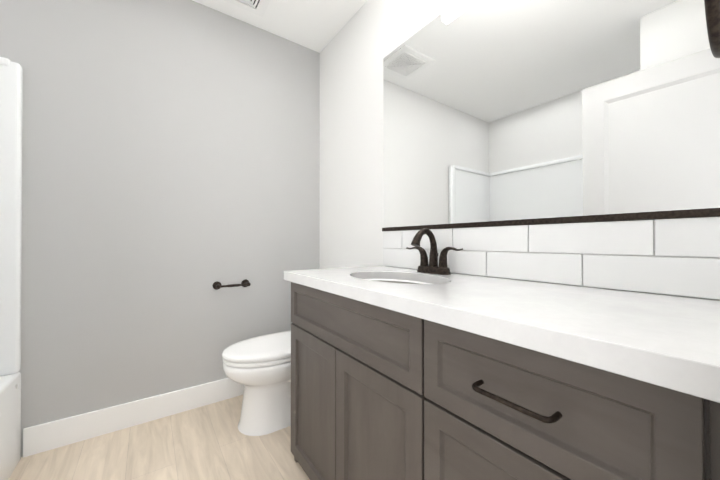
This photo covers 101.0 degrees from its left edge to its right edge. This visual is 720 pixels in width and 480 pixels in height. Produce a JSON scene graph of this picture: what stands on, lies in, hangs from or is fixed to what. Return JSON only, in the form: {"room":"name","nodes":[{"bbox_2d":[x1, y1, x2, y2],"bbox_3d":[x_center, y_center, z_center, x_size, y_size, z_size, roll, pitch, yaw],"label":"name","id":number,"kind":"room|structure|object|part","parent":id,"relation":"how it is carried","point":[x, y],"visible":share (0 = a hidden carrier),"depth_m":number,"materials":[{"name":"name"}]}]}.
{"room":"bathroom","nodes":[
{"label":"bathroom","id":0,"kind":"room"},
{"bbox_2d":[8,395,309,479],"bbox_3d":[-0.294,1.025,0.249,2.550,0.060,3.540,0,0,-35],"label":"floor","id":1,"kind":"structure","parent":0,"point":[209,442],"depth_m":1.39,"materials":[{"name":"brown wood"}]},
{"bbox_2d":[0,57,22,479],"bbox_3d":[-1.433,-0.003,0.534,0.772,1.998,1.516,0,0,-35],"label":"shower","id":2,"kind":"object","parent":1,"relation":"on","point":[11,86],"visible":1,"depth_m":1.32,"materials":[{"name":"white plastic"}]},
{"bbox_2d":[0,372,20,479],"bbox_3d":[-1.435,0.796,0.530,0.769,0.400,1.514,0,0,-35],"label":"tub","id":3,"kind":"object","parent":2,"relation":"in","point":[10,382],"depth_m":1.26,"materials":[{"name":"white plastic"}]},
{"bbox_2d":[222,331,290,435],"bbox_3d":[-0.406,0.611,1.742,0.743,0.785,0.424,0,0,-35],"label":"toilet","id":4,"kind":"object","parent":1,"relation":"on","point":[259,368],"visible":0.44,"depth_m":1.55,"materials":[{"name":"white ceramic"}]},
{"bbox_3d":[-0.522,0.626,1.659,0.450,0.021,0.366,0,0,-35],"label":"seat","id":5,"kind":"part","parent":4,"relation":"part of","materials":[{"name":"white plastic"}]},
{"bbox_3d":[-0.518,0.595,1.663,0.468,0.034,0.372,0,0,-35],"label":"lid","id":6,"kind":"part","parent":4,"relation":"part of","materials":[{"name":"white plastic"}]},
{"bbox_2d":[284,276,719,479],"bbox_3d":[0.261,0.589,0.963,0.576,0.819,1.284,0,0,-35],"label":"bathroom vanity","id":7,"kind":"object","parent":1,"relation":"on","point":[431,370],"depth_m":0.60,"materials":[{"name":"brown wood"}]},
{"bbox_2d":[284,265,719,391],"bbox_3d":[0.260,0.158,0.977,0.563,0.040,1.303,0,0,-35],"label":"countertop","id":8,"kind":"structure","parent":7,"relation":"on","point":[674,337],"depth_m":0.56,"materials":[{"name":"white stone"}]},
{"bbox_2d":[364,276,443,287],"bbox_3d":[0.138,0.247,1.137,0.356,0.159,0.504,0,0,-35],"label":"sink","id":9,"kind":"object","parent":8,"relation":"in","point":[409,280],"depth_m":1.28,"materials":[{"name":"white ceramic"}]},
{"bbox_2d":[406,228,462,275],"bbox_3d":[0.273,0.046,1.234,0.156,0.188,0.299,0,0,-35],"label":"faucet","id":10,"kind":"object","parent":8,"relation":"on","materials":[{"name":"brown metal"}]},
{"bbox_2d":[0,0,319,456],"bbox_3d":[-1.285,-0.217,1.649,2.550,2.440,0.120,0,0,-35],"label":"wall","id":11,"kind":"structure","parent":0,"point":[170,162],"depth_m":1.66,"materials":[{"name":"grey paint"}]},
{"bbox_2d":[23,378,243,457],"bbox_3d":[-0.929,0.939,1.813,1.530,0.130,0.014,0,0,-35],"label":"baseboard","id":12,"kind":"structure","parent":11,"relation":"attached to","point":[43,437],"depth_m":1.57,"materials":[{"name":"white paint"}]},
{"bbox_2d":[212,279,250,289],"bbox_3d":[-0.801,0.284,1.871,0.222,0.052,0.074,0,0,-35],"label":"toilet paper holder","id":13,"kind":"object","parent":11,"relation":"attached to","point":[216,285],"visible":1,"depth_m":1.85,"materials":[{"name":"brown metal"}]},
{"bbox_2d":[192,0,366,52],"bbox_3d":[-0.294,-1.475,0.263,2.550,0.060,3.540,0,0,-35],"label":"ceiling","id":14,"kind":"structure","parent":0,"point":[317,25],"depth_m":1.92,"materials":[{"name":"white paint"}]},
{"bbox_2d":[224,0,270,16],"bbox_3d":[-0.663,-1.426,1.669,0.330,0.022,0.330,0,0,-35],"label":"ceiling vent","id":15,"kind":"object","parent":14,"relation":"in","point":[258,7],"visible":1,"depth_m":1.79,"materials":[{"name":"white plastic"}]},
{"bbox_2d":[319,0,713,299],"bbox_3d":[0.364,-0.219,1.426,0.120,2.440,2.155,0,0,-35],"label":"wall","id":16,"kind":"structure","parent":0,"point":[370,35],"depth_m":1.86,"materials":[{"name":"white paint"}]},
{"bbox_2d":[382,0,719,230],"bbox_3d":[0.495,-0.530,1.127,0.015,0.960,1.268,0,0,-35],"label":"mirror","id":17,"kind":"object","parent":16,"relation":"attached to","point":[513,112],"visible":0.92,"depth_m":0.95,"materials":[{"name":"clear glass"}]},
{"bbox_2d":[383,217,719,299],"bbox_3d":[0.496,0.044,1.123,0.012,0.189,1.266,0,0,-35],"label":"backsplash","id":18,"kind":"structure","parent":16,"relation":"attached to","point":[678,257],"depth_m":0.86,"materials":[{"name":"white tile"}]},
{"bbox_3d":[0.624,-0.225,0.363,0.690,2.440,0.120,0,0,-35],"label":"wall","id":19,"kind":"structure","parent":0,"visible":0},
{"bbox_2d":[704,0,719,57],"bbox_3d":[0.605,-0.425,0.468,0.206,0.237,0.072,0,0,-35],"label":"towel ring","id":20,"kind":"object","parent":19,"relation":"attached to","point":[712,11],"visible":1,"depth_m":0.45,"materials":[{"name":"brown metal"}]}
]}

